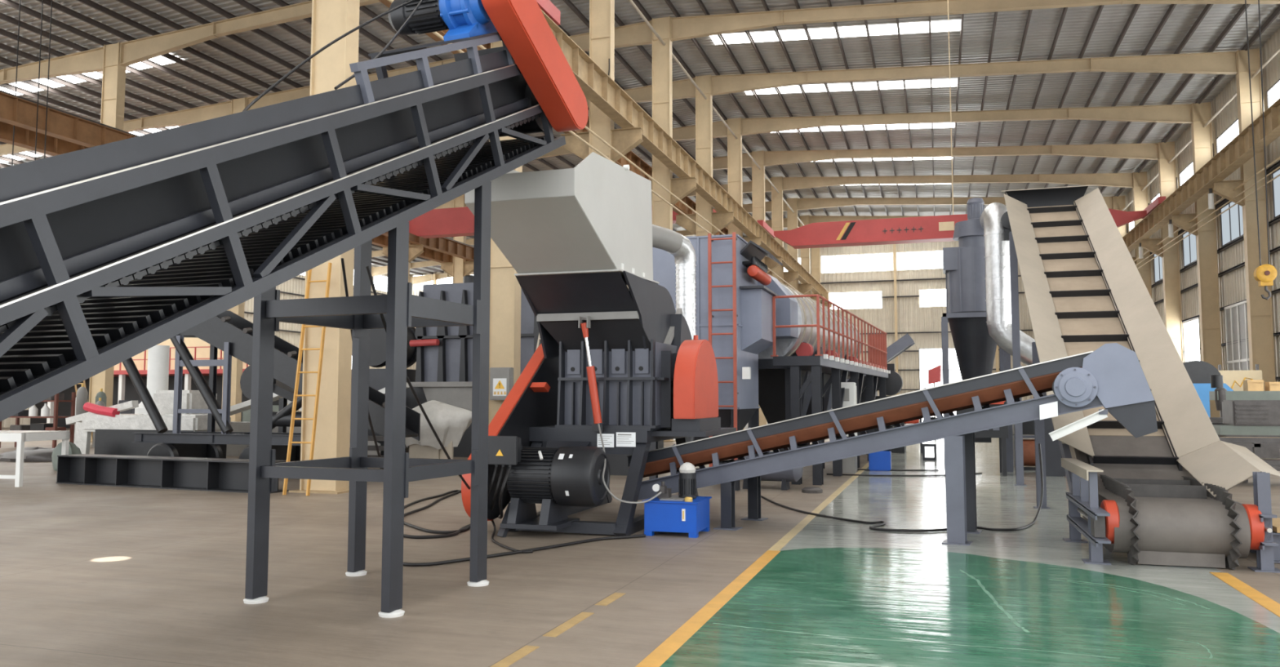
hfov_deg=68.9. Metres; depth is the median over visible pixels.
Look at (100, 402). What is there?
gas cylinder
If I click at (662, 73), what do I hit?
steel column
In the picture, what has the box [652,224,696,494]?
air duct
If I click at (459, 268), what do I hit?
steel column
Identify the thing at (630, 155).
girder
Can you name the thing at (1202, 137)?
steel column
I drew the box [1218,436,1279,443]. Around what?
stock
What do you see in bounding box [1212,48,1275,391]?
steel column
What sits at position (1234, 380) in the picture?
cardboard boxes
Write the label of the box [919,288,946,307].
window
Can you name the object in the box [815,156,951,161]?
window
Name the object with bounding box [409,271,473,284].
rafter
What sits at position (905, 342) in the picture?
conveyor
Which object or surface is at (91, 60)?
rafter
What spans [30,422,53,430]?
box
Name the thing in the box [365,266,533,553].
power cable
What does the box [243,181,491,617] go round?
support stand
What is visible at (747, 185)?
rafter
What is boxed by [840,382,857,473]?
tall cabinet
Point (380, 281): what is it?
window
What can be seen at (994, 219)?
duct
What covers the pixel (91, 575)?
floor
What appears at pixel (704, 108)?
steel column
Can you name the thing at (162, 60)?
window
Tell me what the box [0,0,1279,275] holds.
ceiling
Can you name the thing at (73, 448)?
bag
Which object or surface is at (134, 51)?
rafter
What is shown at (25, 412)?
box
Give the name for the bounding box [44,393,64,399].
box
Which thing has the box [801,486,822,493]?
flange
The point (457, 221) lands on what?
crane
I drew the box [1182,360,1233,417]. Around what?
machine
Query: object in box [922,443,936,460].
square frame
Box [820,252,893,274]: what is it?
window
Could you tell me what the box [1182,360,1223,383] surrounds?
hood
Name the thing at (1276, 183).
window
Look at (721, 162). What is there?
rafter
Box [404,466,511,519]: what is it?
power cable
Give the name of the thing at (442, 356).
machine
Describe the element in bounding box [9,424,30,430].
box
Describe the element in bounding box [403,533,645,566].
power cable
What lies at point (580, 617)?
floor marking
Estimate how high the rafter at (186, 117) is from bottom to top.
2.050 m
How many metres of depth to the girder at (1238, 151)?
34.94 m
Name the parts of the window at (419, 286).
frame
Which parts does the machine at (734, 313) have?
leg, leg, leg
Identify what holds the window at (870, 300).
in the wall at (900, 314)
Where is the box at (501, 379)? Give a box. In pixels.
[489,367,513,399]
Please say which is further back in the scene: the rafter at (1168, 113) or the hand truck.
the rafter at (1168, 113)
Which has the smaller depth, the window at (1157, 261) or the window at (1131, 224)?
the window at (1157, 261)
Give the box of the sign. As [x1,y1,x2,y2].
[928,364,941,417]
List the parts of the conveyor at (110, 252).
skirt plate, bed plate, rail, panel, drive chain, rail, slat chain, rail, platform post, platform post, platform rail, gear motor, platform post, platform rail, motor plate, platform post, head plate, platform post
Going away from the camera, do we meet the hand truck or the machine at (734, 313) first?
the machine at (734, 313)
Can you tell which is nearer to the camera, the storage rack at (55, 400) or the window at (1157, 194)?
the storage rack at (55, 400)
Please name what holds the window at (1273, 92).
in the wall at (1230, 257)
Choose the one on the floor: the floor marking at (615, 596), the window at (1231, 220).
the floor marking at (615, 596)
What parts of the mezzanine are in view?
support post, support post, rail post, rail post, handrail, support post, handrail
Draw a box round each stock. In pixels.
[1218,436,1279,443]
[1225,436,1252,437]
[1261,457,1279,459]
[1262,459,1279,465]
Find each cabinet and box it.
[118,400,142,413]
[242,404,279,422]
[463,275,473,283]
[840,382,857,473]
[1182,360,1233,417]
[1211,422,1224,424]
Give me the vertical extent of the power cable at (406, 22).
1.478 m
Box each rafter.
[0,47,103,84]
[0,100,231,156]
[120,0,380,67]
[245,19,652,110]
[371,238,474,257]
[371,260,440,276]
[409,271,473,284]
[434,199,453,208]
[464,151,751,207]
[536,120,727,159]
[585,77,695,107]
[670,0,1279,42]
[675,216,799,236]
[687,177,771,196]
[711,50,1238,96]
[712,199,786,213]
[741,103,1192,136]
[764,142,1159,166]
[782,173,1133,191]
[796,196,1113,210]
[808,215,933,223]
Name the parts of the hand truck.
rail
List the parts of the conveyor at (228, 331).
frame, drive motor, frame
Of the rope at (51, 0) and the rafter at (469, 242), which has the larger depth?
the rafter at (469, 242)
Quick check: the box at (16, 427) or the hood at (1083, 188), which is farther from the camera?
the box at (16, 427)
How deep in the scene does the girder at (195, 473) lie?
16.23 m
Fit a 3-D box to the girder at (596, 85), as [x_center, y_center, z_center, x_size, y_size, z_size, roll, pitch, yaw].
[3.220,-5.864,39.379,0.400,0.910,82.000,-1,-4,18]
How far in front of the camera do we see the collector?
20.30 m
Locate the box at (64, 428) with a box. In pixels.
[44,426,66,431]
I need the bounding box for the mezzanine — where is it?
[30,337,279,427]
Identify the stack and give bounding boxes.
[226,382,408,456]
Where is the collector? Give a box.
[941,197,1013,471]
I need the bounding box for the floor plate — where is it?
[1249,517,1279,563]
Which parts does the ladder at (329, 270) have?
rail, rail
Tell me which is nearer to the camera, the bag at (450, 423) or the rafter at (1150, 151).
the bag at (450, 423)
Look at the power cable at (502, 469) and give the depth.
10.48 m
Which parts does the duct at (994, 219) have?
damper motor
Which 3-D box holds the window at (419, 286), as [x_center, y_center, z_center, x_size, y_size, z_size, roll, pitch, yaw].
[-17.216,-5.045,89.376,10.300,1.500,0.100,-1,-4,18]
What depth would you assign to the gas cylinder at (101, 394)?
30.32 m
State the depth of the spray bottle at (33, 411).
29.13 m
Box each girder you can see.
[0,89,474,261]
[0,121,469,262]
[56,453,288,493]
[377,0,772,272]
[540,8,829,302]
[1122,97,1279,252]
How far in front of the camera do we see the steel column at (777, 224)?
60.17 m
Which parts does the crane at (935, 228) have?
capacity plate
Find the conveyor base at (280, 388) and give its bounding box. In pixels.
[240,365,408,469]
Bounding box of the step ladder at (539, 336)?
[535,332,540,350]
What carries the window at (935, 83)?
attached to the ceiling
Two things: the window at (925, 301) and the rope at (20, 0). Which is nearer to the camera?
the rope at (20, 0)
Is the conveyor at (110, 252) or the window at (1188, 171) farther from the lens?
the window at (1188, 171)
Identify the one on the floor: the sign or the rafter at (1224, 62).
the sign
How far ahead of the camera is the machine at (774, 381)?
18.63 m
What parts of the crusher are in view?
guard plate, electric motor, motor, sill, gusset plate, wear plate, rod, piston rod, throat plate, wear plate, frame, name plate, wear plate, name plate, wear plate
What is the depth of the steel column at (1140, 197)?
53.75 m
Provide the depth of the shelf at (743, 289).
16.02 m
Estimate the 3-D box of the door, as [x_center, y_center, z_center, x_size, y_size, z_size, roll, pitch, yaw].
[24.552,4.053,75.339,3.800,5.750,0.140,-1,-4,18]
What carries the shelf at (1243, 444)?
attached to the rack at (1256, 446)
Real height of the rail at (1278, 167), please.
0.050 m
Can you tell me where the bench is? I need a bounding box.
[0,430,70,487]
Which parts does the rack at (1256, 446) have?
post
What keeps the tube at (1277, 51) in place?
attached to the steel column at (1260, 313)
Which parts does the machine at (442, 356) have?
panel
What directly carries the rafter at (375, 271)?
attached to the ceiling
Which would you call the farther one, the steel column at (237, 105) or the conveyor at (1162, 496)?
the steel column at (237, 105)
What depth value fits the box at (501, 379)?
21.43 m
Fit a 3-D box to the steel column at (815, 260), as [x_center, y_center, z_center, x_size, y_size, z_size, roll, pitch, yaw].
[14.914,-0.837,78.783,2.601,15.896,0.600,-1,-4,18]
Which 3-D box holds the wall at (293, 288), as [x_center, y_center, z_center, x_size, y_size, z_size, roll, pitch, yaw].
[-35.306,-1.750,50.572,0.230,13.697,84.400,-1,-4,18]
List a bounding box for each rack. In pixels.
[0,391,75,448]
[1229,442,1279,482]
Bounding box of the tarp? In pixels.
[0,446,53,461]
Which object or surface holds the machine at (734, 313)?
on the floor
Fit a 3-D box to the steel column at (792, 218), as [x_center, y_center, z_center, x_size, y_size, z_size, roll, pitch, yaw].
[10.892,-1.735,66.214,2.601,15.896,0.600,-1,-4,18]
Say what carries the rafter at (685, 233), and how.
attached to the ceiling
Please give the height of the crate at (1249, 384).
0.420 m
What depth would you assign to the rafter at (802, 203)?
64.66 m
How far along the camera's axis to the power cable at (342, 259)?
8.59 m
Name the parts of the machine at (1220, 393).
motor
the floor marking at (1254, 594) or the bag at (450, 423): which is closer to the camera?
the floor marking at (1254, 594)
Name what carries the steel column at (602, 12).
on the floor
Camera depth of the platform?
18.54 m
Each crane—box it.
[408,205,716,238]
[536,0,560,25]
[756,195,1165,248]
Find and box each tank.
[134,345,217,414]
[740,451,803,489]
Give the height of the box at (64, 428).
0.165 m
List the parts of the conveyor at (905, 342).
frame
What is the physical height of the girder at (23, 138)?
0.910 m
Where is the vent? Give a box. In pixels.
[844,388,848,400]
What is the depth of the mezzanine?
46.73 m
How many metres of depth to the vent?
19.31 m
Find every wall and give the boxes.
[1,263,387,427]
[408,235,1034,408]
[1124,28,1279,382]
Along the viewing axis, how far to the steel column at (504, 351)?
21.79 m
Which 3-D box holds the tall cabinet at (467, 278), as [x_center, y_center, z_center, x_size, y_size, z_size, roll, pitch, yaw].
[-5.010,0.881,29.534,1.700,5.450,1.200,-1,-4,18]
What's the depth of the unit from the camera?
10.35 m
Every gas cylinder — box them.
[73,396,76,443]
[75,383,88,425]
[92,397,105,447]
[95,388,106,406]
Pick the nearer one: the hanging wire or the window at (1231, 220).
the hanging wire
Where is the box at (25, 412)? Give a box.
[11,409,28,416]
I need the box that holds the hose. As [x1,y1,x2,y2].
[597,422,661,503]
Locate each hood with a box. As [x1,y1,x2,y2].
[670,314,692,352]
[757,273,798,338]
[1004,184,1097,191]
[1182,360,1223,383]
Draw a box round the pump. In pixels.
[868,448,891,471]
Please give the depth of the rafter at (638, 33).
36.40 m
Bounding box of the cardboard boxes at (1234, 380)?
[1217,364,1262,417]
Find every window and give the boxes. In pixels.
[0,55,175,95]
[0,126,177,163]
[372,275,387,292]
[412,273,473,290]
[710,20,959,44]
[744,79,956,94]
[770,122,954,133]
[783,257,800,271]
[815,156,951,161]
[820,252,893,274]
[828,290,882,310]
[845,183,951,185]
[896,249,942,271]
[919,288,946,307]
[1128,203,1149,231]
[1151,177,1177,203]
[1153,253,1163,283]
[1179,143,1213,186]
[1182,231,1196,267]
[1182,317,1201,361]
[1216,118,1239,153]
[1220,201,1243,246]
[1224,300,1249,370]
[1266,79,1279,108]
[1271,168,1279,218]
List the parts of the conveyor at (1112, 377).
skirt post, idler frame, leg, foot plate, idler frame, leg, foot plate, skirt post, idler frame, idler frame, skirt post, idler frame, idler frame, idler frame, skirt post, leg, foot plate, leg, foot plate, idler frame, idler frame, skirt post, blank plate, drive motor, scraper arm, head plate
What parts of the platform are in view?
rail post, handrail, leg, handrail, leg, rail post, rail post, rail post, rail post, leg, rail post, rail post, rail post, rail post, handrail, handrail, leg, rail post, rail post, rail post, rail post, rail post, leg, rail post, rail post, rail post, rail post, rail post, leg, rail post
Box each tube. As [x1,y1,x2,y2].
[628,0,804,226]
[1122,47,1279,210]
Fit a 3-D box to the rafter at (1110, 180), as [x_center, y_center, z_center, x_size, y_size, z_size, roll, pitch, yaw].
[18.902,-9.269,57.228,20.330,2.098,0.260,-1,-4,18]
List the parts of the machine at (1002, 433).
leg, leg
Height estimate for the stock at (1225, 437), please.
0.090 m
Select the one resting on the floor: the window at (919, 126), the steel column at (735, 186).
the steel column at (735, 186)
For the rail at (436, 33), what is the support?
attached to the steel column at (331, 19)
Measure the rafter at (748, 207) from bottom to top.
1.992 m
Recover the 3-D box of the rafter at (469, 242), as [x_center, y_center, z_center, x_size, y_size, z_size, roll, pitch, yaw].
[-17.192,-6.791,75.562,19.530,2.050,0.260,-1,-4,18]
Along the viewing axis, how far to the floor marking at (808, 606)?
6.39 m
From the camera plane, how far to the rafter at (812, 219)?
72.02 m
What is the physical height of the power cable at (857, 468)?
0.028 m
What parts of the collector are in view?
leg, leg, motor, leg, leg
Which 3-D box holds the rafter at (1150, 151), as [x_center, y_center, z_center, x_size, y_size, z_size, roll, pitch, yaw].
[16.891,-9.718,50.943,20.330,2.098,0.260,-1,-4,18]
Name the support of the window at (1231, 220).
in the wall at (1230, 257)
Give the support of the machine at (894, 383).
on the floor
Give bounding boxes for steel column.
[88,42,125,441]
[222,97,246,421]
[288,0,359,493]
[381,243,424,368]
[440,194,473,283]
[454,20,522,425]
[560,0,643,162]
[650,16,697,441]
[675,74,733,235]
[727,117,761,429]
[751,150,782,426]
[767,176,798,285]
[786,197,811,294]
[800,214,822,301]
[811,248,831,307]
[1112,195,1126,236]
[1132,171,1151,297]
[1140,141,1183,362]
[1171,102,1222,417]
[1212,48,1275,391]
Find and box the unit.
[641,462,711,537]
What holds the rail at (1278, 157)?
attached to the steel column at (1260, 313)
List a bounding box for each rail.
[387,0,713,235]
[478,44,799,292]
[1133,156,1279,262]
[1135,166,1279,266]
[1137,173,1279,269]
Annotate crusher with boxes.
[461,151,736,537]
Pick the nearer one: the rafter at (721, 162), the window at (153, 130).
the window at (153, 130)
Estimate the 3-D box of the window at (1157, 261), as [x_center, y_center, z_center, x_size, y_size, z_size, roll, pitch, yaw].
[28.654,-3.813,51.184,0.090,1.700,3.814,-1,-4,18]
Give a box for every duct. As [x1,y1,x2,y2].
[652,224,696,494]
[979,202,1065,476]
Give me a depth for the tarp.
22.85 m
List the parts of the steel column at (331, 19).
plate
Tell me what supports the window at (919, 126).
attached to the ceiling
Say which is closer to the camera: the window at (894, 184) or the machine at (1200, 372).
the machine at (1200, 372)
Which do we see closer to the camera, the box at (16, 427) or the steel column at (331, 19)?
the steel column at (331, 19)
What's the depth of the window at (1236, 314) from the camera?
38.32 m
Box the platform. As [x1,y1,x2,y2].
[770,293,890,484]
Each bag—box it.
[51,441,81,471]
[404,400,471,458]
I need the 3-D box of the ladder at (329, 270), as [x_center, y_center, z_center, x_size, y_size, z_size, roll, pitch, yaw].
[-5.375,0.702,15.088,0.496,3.755,0.455,-1,-4,18]
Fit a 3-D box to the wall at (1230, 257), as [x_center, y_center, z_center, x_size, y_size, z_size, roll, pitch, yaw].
[24.259,-3.262,37.407,0.230,14.838,73.400,-1,-4,18]
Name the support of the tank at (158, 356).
on the floor
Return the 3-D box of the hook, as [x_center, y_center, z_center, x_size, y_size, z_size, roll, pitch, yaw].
[11.655,-4.588,17.646,0.340,7.954,0.240,-1,-4,18]
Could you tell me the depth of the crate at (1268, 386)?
28.57 m
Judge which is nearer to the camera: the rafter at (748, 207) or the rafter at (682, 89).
the rafter at (682, 89)
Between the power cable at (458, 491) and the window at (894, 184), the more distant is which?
the window at (894, 184)
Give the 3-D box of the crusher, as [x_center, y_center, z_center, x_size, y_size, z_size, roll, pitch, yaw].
[-0.331,0.211,11.489,2.370,4.304,4.654,-1,-4,18]
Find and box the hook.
[1244,0,1277,300]
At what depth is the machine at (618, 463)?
18.71 m
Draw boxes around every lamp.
[1138,243,1143,258]
[1168,219,1173,237]
[1208,188,1214,209]
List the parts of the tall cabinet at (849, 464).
panel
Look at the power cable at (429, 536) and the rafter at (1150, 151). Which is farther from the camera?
the rafter at (1150, 151)
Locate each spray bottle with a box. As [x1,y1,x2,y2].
[28,404,38,416]
[40,403,49,416]
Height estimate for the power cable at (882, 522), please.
0.910 m
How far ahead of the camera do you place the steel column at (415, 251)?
53.15 m
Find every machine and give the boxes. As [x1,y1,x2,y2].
[65,400,231,457]
[351,282,533,457]
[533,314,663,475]
[648,231,782,490]
[712,273,862,469]
[862,363,906,453]
[955,400,1008,475]
[1208,374,1279,422]
[1213,400,1279,471]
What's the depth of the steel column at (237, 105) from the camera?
40.16 m
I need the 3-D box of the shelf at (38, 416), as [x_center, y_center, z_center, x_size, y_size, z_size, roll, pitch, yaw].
[-18.988,2.623,29.357,2.300,0.050,0.600,-1,-4,18]
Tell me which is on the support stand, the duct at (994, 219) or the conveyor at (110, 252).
the conveyor at (110, 252)
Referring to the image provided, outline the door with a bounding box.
[919,347,962,418]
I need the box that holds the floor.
[0,418,1279,666]
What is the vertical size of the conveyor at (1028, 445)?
1.250 m
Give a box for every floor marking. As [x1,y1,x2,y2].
[489,644,539,666]
[542,611,594,636]
[595,592,625,605]
[635,462,1279,666]
[1209,572,1279,617]
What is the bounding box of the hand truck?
[75,380,93,439]
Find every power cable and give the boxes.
[242,0,417,111]
[333,0,423,89]
[341,257,383,469]
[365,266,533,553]
[403,466,497,538]
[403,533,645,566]
[404,466,504,533]
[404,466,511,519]
[404,490,461,516]
[760,443,1043,532]
[826,472,982,475]
[857,468,938,471]
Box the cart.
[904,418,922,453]
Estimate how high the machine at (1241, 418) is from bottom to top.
1.500 m
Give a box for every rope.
[11,0,21,165]
[34,0,43,160]
[44,0,52,158]
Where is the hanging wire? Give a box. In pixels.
[947,0,953,214]
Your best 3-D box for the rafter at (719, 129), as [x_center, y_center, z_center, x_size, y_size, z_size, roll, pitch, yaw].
[-4.340,-9.774,50.781,18.580,1.992,0.260,-1,-4,18]
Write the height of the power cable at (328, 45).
1.800 m
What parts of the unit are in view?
mount plate, tank, tank lid, pump motor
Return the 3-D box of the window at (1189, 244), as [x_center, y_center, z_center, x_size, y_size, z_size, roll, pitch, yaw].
[26.643,-4.262,44.900,0.090,1.700,3.814,-1,-4,18]
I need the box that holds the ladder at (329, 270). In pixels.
[282,262,332,495]
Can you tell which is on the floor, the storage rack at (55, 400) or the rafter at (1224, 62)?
the storage rack at (55, 400)
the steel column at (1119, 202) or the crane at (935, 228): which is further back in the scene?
the steel column at (1119, 202)
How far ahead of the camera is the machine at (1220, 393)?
22.57 m
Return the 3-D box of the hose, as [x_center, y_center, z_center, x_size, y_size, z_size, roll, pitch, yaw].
[-0.304,1.454,10.496,0.939,0.864,0.627,-3,-5,37]
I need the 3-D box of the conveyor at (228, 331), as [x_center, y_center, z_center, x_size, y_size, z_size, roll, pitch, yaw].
[-7.223,1.109,17.981,6.338,3.350,1.330,-1,-4,18]
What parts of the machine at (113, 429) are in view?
leg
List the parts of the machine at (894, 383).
motor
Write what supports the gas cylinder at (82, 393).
on the floor
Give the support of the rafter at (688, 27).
attached to the ceiling
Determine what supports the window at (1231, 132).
in the wall at (1230, 257)
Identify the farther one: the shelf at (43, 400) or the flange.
the shelf at (43, 400)
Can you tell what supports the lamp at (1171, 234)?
hanging from the girder at (1238, 151)
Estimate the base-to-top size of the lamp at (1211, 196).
0.805 m
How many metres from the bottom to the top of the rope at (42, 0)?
8.582 m
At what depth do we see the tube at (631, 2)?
39.56 m
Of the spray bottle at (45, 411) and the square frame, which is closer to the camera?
the square frame
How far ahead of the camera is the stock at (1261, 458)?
16.88 m
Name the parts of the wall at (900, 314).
wind post, wind post, wind post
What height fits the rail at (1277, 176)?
0.050 m
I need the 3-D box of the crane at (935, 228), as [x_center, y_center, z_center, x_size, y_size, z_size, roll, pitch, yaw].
[15.878,-5.427,48.031,19.170,1.230,3.800,-1,-4,18]
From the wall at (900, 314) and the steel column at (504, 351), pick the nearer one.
the steel column at (504, 351)
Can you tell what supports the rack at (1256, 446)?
on the floor
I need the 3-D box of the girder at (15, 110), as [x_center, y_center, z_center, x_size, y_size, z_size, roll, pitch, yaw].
[-15.024,-6.048,45.230,0.400,0.910,82.000,-1,-4,18]
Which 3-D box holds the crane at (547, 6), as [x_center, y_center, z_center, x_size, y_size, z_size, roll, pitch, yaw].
[6.527,-8.631,18.891,19.190,1.690,2.300,-1,-4,18]
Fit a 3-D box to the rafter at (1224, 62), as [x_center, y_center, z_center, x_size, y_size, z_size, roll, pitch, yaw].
[12.868,-10.616,38.373,20.330,2.098,0.260,-1,-4,18]
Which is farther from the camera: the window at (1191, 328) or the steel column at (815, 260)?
the steel column at (815, 260)
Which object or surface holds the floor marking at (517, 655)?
on the floor
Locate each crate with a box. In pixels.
[1243,379,1264,391]
[1264,382,1279,391]
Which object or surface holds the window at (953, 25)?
attached to the ceiling
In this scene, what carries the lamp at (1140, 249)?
hanging from the girder at (1238, 151)
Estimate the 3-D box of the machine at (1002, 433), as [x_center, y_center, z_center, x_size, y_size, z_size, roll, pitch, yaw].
[7.090,2.056,19.105,1.130,1.620,1.100,-1,-4,18]
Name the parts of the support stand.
leg, bolt plate, bolt plate, bolt plate, bolt plate, leg, leg, bolt plate, bolt plate, bolt plate, bolt plate, leg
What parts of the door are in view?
rail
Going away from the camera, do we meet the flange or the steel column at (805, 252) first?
the flange
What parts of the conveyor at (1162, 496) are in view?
leg, leg, foot plate, plate, leg, foot plate, frame post, frame post, take rail, take rail, frame post, leg, foot plate, take rail, leg, foot plate, take rail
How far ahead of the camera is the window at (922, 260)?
76.56 m
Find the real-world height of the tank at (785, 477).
0.750 m
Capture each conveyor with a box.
[0,0,588,421]
[122,311,420,461]
[626,342,1157,545]
[846,333,915,382]
[1004,184,1279,573]
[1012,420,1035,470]
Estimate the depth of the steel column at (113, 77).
34.58 m
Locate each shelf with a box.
[8,415,70,417]
[41,400,72,401]
[739,284,778,296]
[1229,442,1279,447]
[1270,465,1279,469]
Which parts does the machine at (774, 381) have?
leg, leg, frame, leg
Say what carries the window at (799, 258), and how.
in the wall at (900, 314)
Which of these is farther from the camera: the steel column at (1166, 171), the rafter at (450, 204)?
the rafter at (450, 204)

